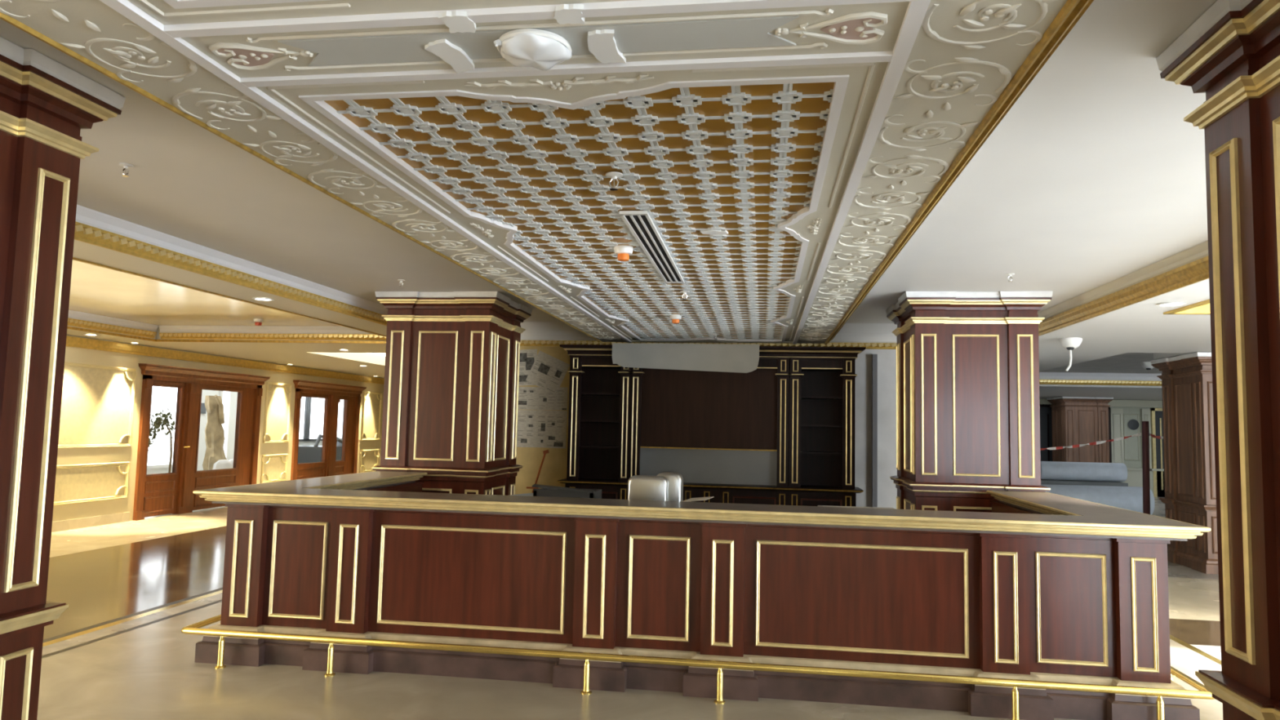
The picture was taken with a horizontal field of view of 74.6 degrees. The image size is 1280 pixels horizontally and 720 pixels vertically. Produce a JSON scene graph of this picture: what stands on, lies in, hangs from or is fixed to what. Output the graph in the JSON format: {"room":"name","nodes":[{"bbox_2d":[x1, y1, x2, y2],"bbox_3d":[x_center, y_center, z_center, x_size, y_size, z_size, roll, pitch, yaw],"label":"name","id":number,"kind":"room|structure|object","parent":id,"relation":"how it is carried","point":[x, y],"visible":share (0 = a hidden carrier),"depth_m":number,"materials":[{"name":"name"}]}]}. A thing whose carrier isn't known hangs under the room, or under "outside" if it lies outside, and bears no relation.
{"room":"hotel lobby","nodes":[
{"label":"hotel lobby","id":0,"kind":"room"},
{"bbox_2d":[68,259,342,326],"bbox_3d":[-6.344,-1.219,3.790,4.000,0.100,16.800,1,-5,8],"label":"ceiling","id":1,"kind":"structure","parent":0,"point":[94,289],"depth_m":9.97,"materials":[{"name":"white paint"}]},
{"bbox_2d":[253,318,263,325],"bbox_3d":[-5.111,-0.518,11.258,0.133,0.117,0.133,1,-5,8],"label":"smoke detector","id":2,"kind":"object","parent":1,"relation":"attached to","point":[258,322],"visible":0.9,"depth_m":11.22,"materials":[{"name":"white plastic"}]},
{"bbox_2d":[52,334,384,521],"bbox_3d":[-8.367,0.760,10.107,0.200,2.950,29.000,1,-5,8],"label":"wall","id":3,"kind":"structure","parent":0,"point":[76,355],"depth_m":13.04,"materials":[{"name":"beige paint"}]},
{"bbox_2d":[51,511,130,532],"bbox_3d":[-8.285,2.162,9.979,0.030,0.140,29.000,1,-5,8],"label":"baseboard","id":4,"kind":"structure","parent":3,"relation":"attached to","point":[70,524],"depth_m":12.14,"materials":[{"name":"beige stone"}]},
{"bbox_2d":[53,462,130,505],"bbox_3d":[-8.030,1.734,11.650,0.037,0.550,2.544,1,-5,8],"label":"trim","id":5,"kind":"structure","parent":3,"relation":"attached to","point":[82,482],"depth_m":12.17,"materials":[{"name":"beige paint"}]},
{"bbox_2d":[57,361,137,448],"bbox_3d":[-8.005,0.633,11.738,0.037,1.200,2.544,1,-5,8],"label":"wall panel","id":6,"kind":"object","parent":3,"relation":"attached to","point":[97,402],"depth_m":12.27,"materials":[{"name":"beige paint"}]},
{"bbox_2d":[133,363,270,520],"bbox_3d":[-7.610,1.401,14.643,0.310,2.430,3.350,1,-5,8],"label":"door","id":7,"kind":"structure","parent":3,"relation":"in","point":[166,493],"depth_m":14.18,"materials":[{"name":"brown wood"}]},
{"bbox_2d":[66,335,384,384],"bbox_3d":[-8.207,-0.390,10.180,0.070,0.140,29.000,1,-5,8],"label":"trim","id":8,"kind":"structure","parent":3,"relation":"attached to","point":[71,341],"depth_m":14.49,"materials":[{"name":"gold metal"}]},
{"bbox_2d":[260,453,288,483],"bbox_3d":[-7.284,2.159,16.753,0.037,0.550,0.894,1,-5,8],"label":"trim","id":9,"kind":"structure","parent":3,"relation":"attached to","point":[273,467],"depth_m":16.75,"materials":[{"name":"beige"}]},
{"bbox_2d":[262,382,292,443],"bbox_3d":[-7.259,1.057,16.841,0.037,1.200,0.894,1,-5,8],"label":"trim","id":10,"kind":"structure","parent":3,"relation":"attached to","point":[277,395],"depth_m":16.84,"materials":[{"name":"beige paint"}]},
{"bbox_2d":[290,379,367,479],"bbox_3d":[-7.004,1.745,18.785,0.310,2.430,3.010,1,-5,8],"label":"door","id":11,"kind":"structure","parent":3,"relation":"in","point":[332,393],"depth_m":18.84,"materials":[{"name":"brown wood"}]},
{"bbox_2d":[359,448,379,472],"bbox_3d":[-6.692,2.495,20.797,0.037,0.550,0.994,1,-5,8],"label":"trim","id":12,"kind":"structure","parent":3,"relation":"attached to","point":[369,459],"depth_m":20.76,"materials":[{"name":"beige"}]},
{"bbox_2d":[360,391,382,440],"bbox_3d":[-6.667,1.394,20.884,0.037,1.200,0.994,1,-5,8],"label":"trim","id":13,"kind":"structure","parent":3,"relation":"attached to","point":[371,401],"depth_m":20.88,"materials":[{"name":"beige"}]},
{"bbox_2d":[66,240,386,377],"bbox_3d":[-5.610,-0.601,9.817,5.310,0.300,29.000,1,-5,8],"label":"ceiling","id":14,"kind":"structure","parent":0,"point":[321,356],"depth_m":12.15,"materials":[{"name":"beige paint"}]},
{"bbox_2d":[83,333,98,336],"bbox_3d":[-7.578,-0.345,11.605,0.189,0.011,0.189,1,-5,8],"label":"recessed light","id":15,"kind":"object","parent":14,"relation":"in","point":[83,334],"visible":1,"depth_m":11.60,"materials":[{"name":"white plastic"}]},
{"bbox_2d":[67,310,158,337],"bbox_3d":[-8.285,-1.097,4.034,0.090,0.189,16.740,1,-5,8],"label":"trim","id":16,"kind":"structure","parent":14,"relation":"attached to","point":[75,318],"depth_m":11.42,"materials":[{"name":"gold metal"}]},
{"bbox_2d":[66,257,386,343],"bbox_3d":[-6.349,-0.953,3.776,4.030,0.032,16.815,1,-5,8],"label":"trim","id":17,"kind":"structure","parent":14,"relation":"attached to","point":[73,258],"depth_m":11.12,"materials":[{"name":"gold metal"}]},
{"bbox_2d":[252,297,274,301],"bbox_3d":[-3.474,-0.561,7.747,0.189,0.011,0.189,1,-5,8],"label":"recessed light","id":18,"kind":"object","parent":14,"relation":"in","point":[262,299],"visible":1,"depth_m":7.74,"materials":[{"name":"white plastic"}]},
{"bbox_2d":[158,324,386,340],"bbox_3d":[-5.117,-0.388,12.014,3.850,0.189,0.090,1,-5,8],"label":"trim","id":19,"kind":"structure","parent":14,"relation":"attached to","point":[212,332],"depth_m":12.04,"materials":[{"name":"gold"}]},
{"bbox_2d":[146,389,322,474],"bbox_3d":[-8.813,1.500,19.491,3.400,2.950,14.900,1,-5,8],"label":"wall","id":20,"kind":"structure","parent":0,"point":[203,419],"depth_m":19.91,"materials":[{"name":"white"}]},
{"bbox_2d":[146,386,177,468],"bbox_3d":[-10.503,1.224,18.088,0.060,2.200,1.800,1,-5,8],"label":"window","id":21,"kind":"structure","parent":20,"relation":"in","point":[162,397],"depth_m":18.41,"materials":[{"name":"white glass"}]},
{"bbox_2d":[200,403,206,413],"bbox_3d":[-10.286,1.123,19.586,0.050,0.250,0.500,1,-5,8],"label":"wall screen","id":22,"kind":"object","parent":20,"relation":"attached to","point":[203,410],"visible":0.21,"depth_m":19.71,"materials":[{"name":"grey"}]},
{"bbox_2d":[218,391,231,459],"bbox_3d":[-10.151,1.525,20.496,0.060,2.200,0.400,1,-5,8],"label":"window","id":23,"kind":"structure","parent":20,"relation":"in","point":[226,397],"depth_m":20.60,"materials":[{"name":"white glass"}]},
{"bbox_2d":[298,396,344,441],"bbox_3d":[-9.566,1.504,24.468,0.060,1.700,3.900,1,-5,8],"label":"window","id":24,"kind":"structure","parent":20,"relation":"in","point":[312,409],"depth_m":24.62,"materials":[{"name":"grey glass"}]},
{"bbox_2d":[367,352,385,356],"bbox_3d":[-4.190,-0.202,15.407,2.100,0.100,3.500,1,-5,8],"label":"cove","id":25,"kind":"object","parent":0,"point":[375,353],"depth_m":16.07,"materials":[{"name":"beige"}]},
{"bbox_2d":[0,0,1217,344],"bbox_3d":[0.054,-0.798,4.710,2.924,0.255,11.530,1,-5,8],"label":"ceiling","id":26,"kind":"structure","parent":0,"point":[783,155],"depth_m":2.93,"materials":[{"name":"beige paint"}]},
{"bbox_2d":[118,162,133,177],"bbox_3d":[-2.681,-0.989,4.381,0.068,0.060,0.067,1,-5,8],"label":"sprinkler","id":27,"kind":"object","parent":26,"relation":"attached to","point":[126,166],"visible":1,"depth_m":4.38,"materials":[{"name":"white metal"}]},
{"bbox_2d":[74,204,388,325],"bbox_3d":[-3.874,-1.052,3.035,0.090,0.199,16.050,1,-5,8],"label":"trim","id":28,"kind":"structure","parent":26,"relation":"attached to","point":[93,227],"depth_m":6.53,"materials":[{"name":"white"}]},
{"bbox_2d":[397,279,404,286],"bbox_3d":[-2.204,-0.708,7.753,0.068,0.060,0.067,1,-5,8],"label":"sprinkler","id":29,"kind":"object","parent":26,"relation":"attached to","point":[400,280],"visible":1,"depth_m":7.74,"materials":[{"name":"white metal"}]},
{"bbox_2d":[493,28,572,70],"bbox_3d":[-0.294,-0.856,2.337,0.208,0.050,0.210,1,-5,8],"label":"ceiling lamp","id":30,"kind":"object","parent":26,"relation":"attached to","point":[542,50],"visible":1,"depth_m":2.29,"materials":[{"name":"white plastic"}]},
{"bbox_2d":[337,83,833,340],"bbox_3d":[0.277,-0.562,6.423,1.887,0.011,7.690,1,-5,8],"label":"ceiling panel","id":31,"kind":"object","parent":26,"relation":"in","point":[735,180],"depth_m":3.69,"materials":[{"name":"white paint"}]},
{"bbox_2d":[605,171,622,191],"bbox_3d":[-0.111,-0.761,3.591,0.076,0.067,0.075,1,-5,8],"label":"sprinkler","id":32,"kind":"object","parent":26,"relation":"attached to","point":[614,175],"visible":1,"depth_m":3.58,"materials":[{"name":"white metal"}]},
{"bbox_2d":[613,244,633,261],"bbox_3d":[-0.100,-0.651,5.081,0.116,0.102,0.116,1,-5,8],"label":"smoke detector","id":33,"kind":"object","parent":26,"relation":"attached to","point":[624,251],"visible":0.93,"depth_m":5.04,"materials":[{"name":"white plastic"}]},
{"bbox_2d":[618,210,684,283],"bbox_3d":[0.111,-0.656,5.197,0.142,0.016,2.020,1,-5,8],"label":"ceiling vent","id":34,"kind":"object","parent":26,"relation":"in","point":[640,224],"visible":1,"depth_m":4.89,"materials":[{"name":"white plastic"}]},
{"bbox_2d":[669,314,681,324],"bbox_3d":[0.344,-0.401,8.078,0.116,0.102,0.116,1,-5,8],"label":"smoke detector","id":35,"kind":"object","parent":26,"relation":"attached to","point":[675,318],"visible":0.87,"depth_m":8.04,"materials":[{"name":"white plastic"}]},
{"bbox_2d":[680,290,689,300],"bbox_3d":[0.353,-0.508,6.625,0.076,0.067,0.075,1,-5,8],"label":"sprinkler","id":36,"kind":"object","parent":26,"relation":"attached to","point":[684,292],"visible":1,"depth_m":6.62,"materials":[{"name":"white metal"}]},
{"bbox_2d":[1005,273,1014,281],"bbox_3d":[2.996,-0.667,6.803,0.068,0.060,0.067,1,-5,8],"label":"sprinkler","id":37,"kind":"object","parent":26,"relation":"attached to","point":[1008,274],"visible":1,"depth_m":6.80,"materials":[{"name":"white metal"}]},
{"bbox_2d":[36,497,1222,719],"bbox_3d":[1.179,2.696,12.606,28.000,0.080,37.000,1,-5,8],"label":"floor","id":38,"kind":"structure","parent":0,"point":[119,650],"depth_m":5.33,"materials":[{"name":"beige tile"}]},
{"bbox_2d":[0,36,125,719],"bbox_3d":[-2.867,0.317,2.799,1.276,2.918,1.276,1,-5,8],"label":"pillar","id":39,"kind":"structure","parent":38,"relation":"on","point":[45,104],"depth_m":3.12,"materials":[{"name":"brown wood"}]},
{"bbox_2d":[147,407,175,472],"bbox_3d":[-8.666,1.740,15.161,0.477,1.788,1.251,2,-5,-3],"label":"potted tree","id":40,"kind":"object","parent":38,"relation":"on","point":[157,423],"visible":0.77,"depth_m":15.19,"materials":[{"name":"green plant"}]},
{"bbox_2d":[202,395,226,470],"bbox_3d":[-9.566,1.679,19.005,0.437,1.759,0.794,1,-5,8],"label":"sculpture","id":41,"kind":"object","parent":38,"relation":"on","point":[214,430],"visible":0.88,"depth_m":18.79,"materials":[{"name":"beige stone"}]},
{"bbox_2d":[213,459,233,469],"bbox_3d":[-8.965,2.583,18.970,0.319,0.700,2.108,1,-5,8],"label":"cloth","id":42,"kind":"object","parent":38,"relation":"on","point":[221,464],"visible":0.13,"depth_m":18.18,"materials":[{"name":"white fabric"}]},
{"bbox_2d":[297,434,342,463],"bbox_3d":[-8.792,2.657,23.151,1.000,1.228,1.715,1,-5,8],"label":"machine","id":43,"kind":"object","parent":38,"relation":"on","point":[313,453],"visible":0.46,"depth_m":22.31,"materials":[{"name":"grey"}]},
{"bbox_2d":[371,291,532,495],"bbox_3d":[-1.978,0.822,8.878,1.276,2.918,1.276,1,-5,8],"label":"pillar","id":44,"kind":"structure","parent":38,"relation":"on","point":[451,403],"depth_m":8.42,"materials":[{"name":"brown wood"}]},
{"bbox_2d":[526,449,549,493],"bbox_3d":[-1.340,1.762,10.331,0.483,1.314,0.156,4,-5,-30],"label":"prop","id":45,"kind":"object","parent":38,"relation":"on","point":[546,451],"visible":0.53,"depth_m":10.46,"materials":[{"name":"red metal"}]},
{"bbox_2d":[194,481,1199,719],"bbox_3d":[0.290,1.628,6.490,6.120,1.035,2.717,1,-5,8],"label":"bar counter","id":46,"kind":"object","parent":38,"relation":"on","point":[1048,608],"depth_m":5.21,"materials":[{"name":"brown wood"}]},
{"bbox_2d":[627,471,683,501],"bbox_3d":[0.118,1.039,6.333,0.388,0.375,0.310,1,-5,8],"label":"appliance","id":47,"kind":"object","parent":46,"relation":"on","point":[666,486],"visible":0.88,"depth_m":6.21,"materials":[{"name":"grey metal"}]},
{"bbox_2d":[262,481,1116,677],"bbox_3d":[0.304,1.522,6.575,5.948,0.810,2.564,1,-5,8],"label":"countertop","id":48,"kind":"structure","parent":46,"relation":"on","point":[1093,545],"depth_m":5.28,"materials":[{"name":"brown wood"}]},
{"bbox_2d":[192,471,1210,541],"bbox_3d":[0.302,1.066,6.529,6.280,0.089,2.735,1,-5,8],"label":"countertop","id":49,"kind":"structure","parent":46,"relation":"on","point":[1060,515],"depth_m":5.32,"materials":[{"name":"beige stone"}]},
{"bbox_2d":[181,614,1215,719],"bbox_3d":[0.266,2.016,6.355,6.288,0.238,2.704,1,-5,8],"label":"rail","id":50,"kind":"object","parent":38,"relation":"on","point":[193,628],"visible":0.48,"depth_m":4.99,"materials":[{"name":"gold metal"}]},
{"bbox_2d":[557,344,866,506],"bbox_3d":[0.822,1.146,10.072,3.590,2.590,0.645,1,-5,8],"label":"bar cabinet","id":51,"kind":"object","parent":38,"relation":"on","point":[780,432],"visible":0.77,"depth_m":10.01,"materials":[{"name":"brown wood"}]},
{"bbox_2d":[579,445,618,448],"bbox_3d":[-0.458,1.068,10.294,0.700,0.022,0.300,1,-5,8],"label":"shelf","id":52,"kind":"object","parent":51,"relation":"attached to","point":[580,446],"depth_m":10.17,"materials":[{"name":"brown wood"}]},
{"bbox_2d":[580,419,619,422],"bbox_3d":[-0.451,0.749,10.319,0.700,0.022,0.300,1,-5,8],"label":"shelf","id":53,"kind":"object","parent":51,"relation":"attached to","point":[581,420],"depth_m":10.18,"materials":[{"name":"brown wood"}]},
{"bbox_2d":[581,392,620,395],"bbox_3d":[-0.444,0.420,10.345,0.700,0.022,0.300,1,-5,8],"label":"shelf","id":54,"kind":"object","parent":51,"relation":"attached to","point":[582,393],"depth_m":10.22,"materials":[{"name":"brown wood"}]},
{"bbox_2d":[612,342,759,373],"bbox_3d":[0.532,-0.020,9.920,1.735,0.336,0.159,1,-5,8],"label":"sign panel","id":55,"kind":"object","parent":51,"relation":"on","point":[723,357],"visible":0.99,"depth_m":9.85,"materials":[{"name":"grey plastic"}]},
{"bbox_2d":[640,447,777,485],"bbox_3d":[0.830,1.276,10.133,1.800,0.409,0.190,1,-5,8],"label":"backsplash","id":56,"kind":"structure","parent":51,"relation":"attached to","point":[695,465],"depth_m":10.03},
{"bbox_2d":[557,478,862,493],"bbox_3d":[0.811,1.493,10.022,3.540,0.040,0.580,1,-5,8],"label":"countertop","id":57,"kind":"structure","parent":51,"relation":"on","point":[593,480],"depth_m":9.79,"materials":[{"name":"black stone"}]},
{"bbox_2d":[800,395,842,399],"bbox_3d":[2.126,0.448,9.967,0.705,0.022,0.300,1,-5,8],"label":"shelf","id":58,"kind":"object","parent":51,"relation":"attached to","point":[802,397],"depth_m":9.84,"materials":[{"name":"brown wood"}]},
{"bbox_2d":[800,424,842,426],"bbox_3d":[2.119,0.777,9.941,0.705,0.022,0.300,1,-5,8],"label":"shelf","id":59,"kind":"object","parent":51,"relation":"attached to","point":[802,425],"depth_m":9.80,"materials":[{"name":"brown wood"}]},
{"bbox_2d":[800,451,842,454],"bbox_3d":[2.111,1.096,9.915,0.705,0.022,0.300,1,-5,8],"label":"shelf","id":60,"kind":"object","parent":51,"relation":"attached to","point":[802,452],"depth_m":9.79,"materials":[{"name":"brown wood"}]},
{"bbox_2d":[885,291,1053,512],"bbox_3d":[3.135,0.879,8.146,1.276,2.918,1.276,1,-5,8],"label":"pillar","id":61,"kind":"structure","parent":38,"relation":"on","point":[968,401],"depth_m":7.67,"materials":[{"name":"brown wood"}]},
{"bbox_2d":[1046,396,1113,462],"bbox_3d":[11.999,2.374,22.914,1.276,2.690,1.276,1,-5,8],"label":"pillar","id":62,"kind":"structure","parent":38,"relation":"on","point":[1076,420],"depth_m":22.45,"materials":[{"name":"brown wood"}]},
{"bbox_2d":[1040,484,1155,515],"bbox_3d":[9.468,2.950,17.710,2.320,0.612,0.612,1,-5,8],"label":"roll","id":63,"kind":"object","parent":38,"relation":"on","point":[1130,498],"visible":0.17,"depth_m":17.43,"materials":[{"name":"grey fabric"}]},
{"bbox_2d":[1142,421,1150,514],"bbox_3d":[7.386,1.831,12.277,0.440,1.871,0.440,1,-5,8],"label":"barrier post","id":64,"kind":"object","parent":38,"relation":"on","point":[1145,425],"visible":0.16,"depth_m":12.27,"materials":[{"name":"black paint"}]},
{"bbox_2d":[1040,432,1141,450],"bbox_3d":[6.668,1.270,12.937,1.845,0.341,0.036,-3,-6,41],"label":"barrier tape","id":65,"kind":"object","parent":64,"relation":"attached to","point":[1140,433],"visible":0.77,"depth_m":12.76,"materials":[{"name":"plastic"}]},
{"bbox_2d":[1149,433,1163,439],"bbox_3d":[7.326,1.074,11.888,0.007,0.088,0.884,0,-5,18],"label":"barrier tape","id":66,"kind":"object","parent":64,"relation":"attached to","point":[1150,434],"visible":0.79,"depth_m":11.95,"materials":[{"name":"red plastic"}]},
{"bbox_2d":[1150,352,1218,574],"bbox_3d":[7.555,1.304,10.775,1.276,2.690,1.276,1,-5,8],"label":"pillar","id":67,"kind":"structure","parent":38,"relation":"on","point":[1188,418],"depth_m":10.70,"materials":[{"name":"brown wood"}]},
{"bbox_2d":[1155,0,1279,719],"bbox_3d":[2.278,0.373,2.047,1.276,2.918,1.276,1,-5,8],"label":"pillar","id":68,"kind":"structure","parent":38,"relation":"on","point":[1230,54],"depth_m":2.49,"materials":[{"name":"brown wood"}]},
{"bbox_3d":[9.301,3.046,18.715,2.300,0.560,1.150,1,-5,8],"label":"stack","id":69,"kind":"object","parent":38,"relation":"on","visible":0},
{"bbox_2d":[1040,479,1128,486],"bbox_3d":[9.330,2.715,18.713,2.350,0.098,1.300,1,-5,8],"label":"board","id":70,"kind":"object","parent":69,"relation":"on","point":[1042,481],"visible":0.43,"depth_m":18.06,"materials":[{"name":"grey"}]},
{"bbox_2d":[1040,461,1127,481],"bbox_3d":[9.703,2.449,18.478,1.750,0.408,0.408,1,-5,8],"label":"roll","id":71,"kind":"object","parent":70,"relation":"on","point":[1051,470],"visible":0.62,"depth_m":18.32,"materials":[{"name":"grey fabric"}]},
{"bbox_3d":[0.400,1.910,7.259,3.800,0.600,0.600,1,-5,8],"label":"work table","id":72,"kind":"object","parent":38,"relation":"on","visible":0},
{"bbox_2d":[532,484,601,498],"bbox_3d":[-0.643,1.347,7.443,0.540,0.493,0.430,1,-5,8],"label":"crate","id":73,"kind":"object","parent":72,"relation":"on","point":[545,491],"visible":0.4,"depth_m":7.28,"materials":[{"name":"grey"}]},
{"bbox_3d":[0.162,1.443,7.322,1.000,0.330,0.480,1,-5,8],"label":"carton","id":74,"kind":"object","parent":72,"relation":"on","visible":0},
{"bbox_3d":[0.420,1.239,7.210,0.402,0.054,0.304,1,-5,8],"label":"paper sheet","id":75,"kind":"object","parent":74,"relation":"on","visible":0},
{"bbox_2d":[683,496,714,501],"bbox_3d":[0.502,1.194,7.212,0.221,0.048,0.160,-2,-5,32],"label":"paper sheet","id":76,"kind":"object","parent":75,"relation":"on","point":[698,498],"visible":0.86,"depth_m":7.19,"materials":[{"name":"beige paper"}]},
{"bbox_3d":[1.844,1.449,7.076,0.700,0.355,0.480,1,-5,8],"label":"carton","id":77,"kind":"object","parent":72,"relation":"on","visible":0},
{"bbox_2d":[817,505,895,509],"bbox_3d":[1.845,1.259,7.071,0.640,0.012,0.440,1,-5,6],"label":"cardboard sheet","id":78,"kind":"object","parent":77,"relation":"on","point":[818,505],"visible":0.21,"depth_m":7.23,"materials":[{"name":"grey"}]},
{"bbox_3d":[-1.204,1.443,7.522,0.500,0.300,0.480,1,-5,8],"label":"carton","id":79,"kind":"object","parent":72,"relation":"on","visible":0},
{"bbox_2d":[509,493,533,496],"bbox_3d":[-1.155,1.238,7.491,0.422,0.092,0.359,1,-5,-2],"label":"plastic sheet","id":80,"kind":"object","parent":79,"relation":"on","point":[526,494],"visible":0.07,"depth_m":7.62,"materials":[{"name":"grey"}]},
{"bbox_2d":[515,346,897,509],"bbox_3d":[0.830,0.958,10.419,7.290,3.020,0.200,1,-5,8],"label":"wall","id":81,"kind":"structure","parent":0,"point":[554,466],"depth_m":10.07,"materials":[{"name":"paint"}]},
{"bbox_2d":[516,409,537,447],"bbox_3d":[-1.498,0.870,10.664,0.380,0.470,0.002,1,-5,8],"label":"sheet","id":82,"kind":"object","parent":81,"relation":"attached to","point":[526,419],"visible":0.67,"depth_m":10.65,"materials":[{"name":"white paper"}]},
{"bbox_2d":[519,349,537,386],"bbox_3d":[-1.496,0.097,10.728,0.402,0.478,0.002,1,-5,8],"label":"sheet","id":83,"kind":"object","parent":81,"relation":"attached to","point":[527,357],"visible":0.55,"depth_m":10.72,"materials":[{"name":"white paper"}]},
{"bbox_2d":[518,386,537,409],"bbox_3d":[-1.485,0.486,10.694,0.380,0.290,0.002,1,-5,8],"label":"sheet","id":84,"kind":"object","parent":81,"relation":"attached to","point":[527,396],"visible":0.62,"depth_m":10.69,"materials":[{"name":"white paper"}]},
{"bbox_2d":[525,350,569,395],"bbox_3d":[-1.171,0.160,10.671,0.573,0.563,0.002,1,-5,8],"label":"sheet","id":85,"kind":"object","parent":81,"relation":"attached to","point":[548,372],"visible":1,"depth_m":10.67,"materials":[{"name":"white paper"}]},
{"bbox_2d":[535,409,567,448],"bbox_3d":[-1.117,0.874,10.608,0.395,0.474,0.002,1,-5,8],"label":"sheet","id":86,"kind":"object","parent":81,"relation":"attached to","point":[551,425],"visible":1,"depth_m":10.61,"materials":[{"name":"white paper"}]},
{"bbox_2d":[537,386,567,410],"bbox_3d":[-1.109,0.490,10.639,0.393,0.294,0.002,1,-5,8],"label":"sheet","id":87,"kind":"object","parent":81,"relation":"attached to","point":[546,400],"visible":1,"depth_m":10.64,"materials":[{"name":"white paper"}]},
{"bbox_2d":[520,321,897,349],"bbox_3d":[0.832,-0.307,10.376,7.100,0.304,0.090,1,-5,8],"label":"trim","id":88,"kind":"structure","parent":81,"relation":"attached to","point":[869,335],"depth_m":10.26,"materials":[{"name":"paint"}]},
{"bbox_2d":[871,354,877,506],"bbox_3d":[2.787,1.203,9.979,0.055,2.550,0.058,1,-5,8],"label":"pipe","id":89,"kind":"object","parent":81,"relation":"attached to","point":[874,357],"visible":0.64,"depth_m":9.98,"materials":[{"name":"grey metal"}]},
{"bbox_2d":[1039,352,1162,373],"bbox_3d":[11.123,-0.071,13.967,8.780,0.100,7.900,1,-5,8],"label":"ceiling","id":90,"kind":"structure","parent":0,"point":[1127,362],"depth_m":16.27,"materials":[{"name":"white paint"}]},
{"bbox_2d":[1140,361,1154,369],"bbox_3d":[9.254,0.111,15.290,0.250,0.138,0.250,1,-5,8],"label":"dome camera","id":91,"kind":"object","parent":90,"relation":"attached to","point":[1146,365],"visible":0.81,"depth_m":15.22,"materials":[{"name":"white plastic"}]},
{"bbox_2d":[1037,240,1208,336],"bbox_3d":[3.249,-0.965,1.986,0.090,0.219,16.050,1,-5,8],"label":"trim","id":92,"kind":"structure","parent":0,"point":[1189,266],"depth_m":6.70,"materials":[{"name":"gold paint"}]},
{"bbox_2d":[1038,278,1211,400],"bbox_3d":[9.553,-0.326,8.844,10.400,0.320,31.500,1,-5,8],"label":"ceiling","id":93,"kind":"structure","parent":0,"point":[1142,326],"depth_m":9.15,"materials":[{"name":"white paint"}]},
{"bbox_2d":[1058,337,1082,371],"bbox_3d":[4.763,-0.056,9.289,0.234,0.367,0.234,1,-5,8],"label":"dome camera","id":94,"kind":"object","parent":93,"relation":"attached to","point":[1069,344],"visible":1,"depth_m":9.24,"materials":[{"name":"white plastic"}]},
{"bbox_2d":[1039,372,1161,386],"bbox_3d":[11.682,0.429,17.804,8.780,0.259,0.090,1,-5,8],"label":"trim","id":95,"kind":"structure","parent":93,"relation":"attached to","point":[1045,378],"depth_m":18.06,"materials":[{"name":"white"}]},
{"bbox_2d":[1155,302,1186,306],"bbox_3d":[4.261,-0.446,6.738,0.210,0.011,0.210,1,-5,8],"label":"recessed light","id":96,"kind":"object","parent":93,"relation":"in","point":[1168,304],"visible":1,"depth_m":6.72,"materials":[{"name":"white plastic"}]},
{"bbox_2d":[1163,298,1210,314],"bbox_3d":[5.355,-0.649,4.886,2.360,0.175,4.430,1,-5,8],"label":"cove","id":97,"kind":"object","parent":93,"relation":"attached to","point":[1202,307],"depth_m":7.13,"materials":[{"name":"yellow paint"}]},
{"bbox_2d":[1108,400,1162,468],"bbox_3d":[11.781,2.264,24.172,10.400,3.100,0.200,1,-5,8],"label":"wall","id":98,"kind":"structure","parent":0,"point":[1131,442],"depth_m":23.76,"materials":[{"name":"white paint"}]},
{"bbox_2d":[1040,404,1052,461],"bbox_3d":[11.332,2.531,24.064,1.110,2.530,0.100,1,-5,8],"label":"door","id":99,"kind":"structure","parent":98,"relation":"in","point":[1046,423],"depth_m":24.03,"materials":[{"name":"grey"}]},
{"bbox_2d":[1039,398,1164,496],"bbox_3d":[11.752,2.454,23.988,10.400,2.690,0.140,1,-5,8],"label":"trim","id":100,"kind":"structure","parent":98,"relation":"attached to","point":[1135,475],"depth_m":23.68,"materials":[{"name":"beige"}]},
{"bbox_2d":[1108,407,1111,462],"bbox_3d":[12.880,2.573,23.834,0.840,2.480,0.100,1,-5,8],"label":"door","id":101,"kind":"structure","parent":98,"relation":"in","point":[1108,407],"depth_m":23.77,"materials":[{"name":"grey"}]},
{"bbox_2d":[1128,419,1138,430],"bbox_3d":[13.949,1.828,23.760,0.300,0.300,0.040,1,-5,8],"label":"round plaque","id":102,"kind":"object","parent":98,"relation":"attached to","point":[1133,424],"visible":1,"depth_m":23.74,"materials":[{"name":"grey metal"}]},
{"bbox_2d":[1150,408,1164,497],"bbox_3d":[14.844,2.594,23.545,0.910,2.480,0.100,1,-5,8],"label":"door","id":103,"kind":"structure","parent":98,"relation":"in","point":[1156,414],"depth_m":23.56,"materials":[{"name":"grey"}]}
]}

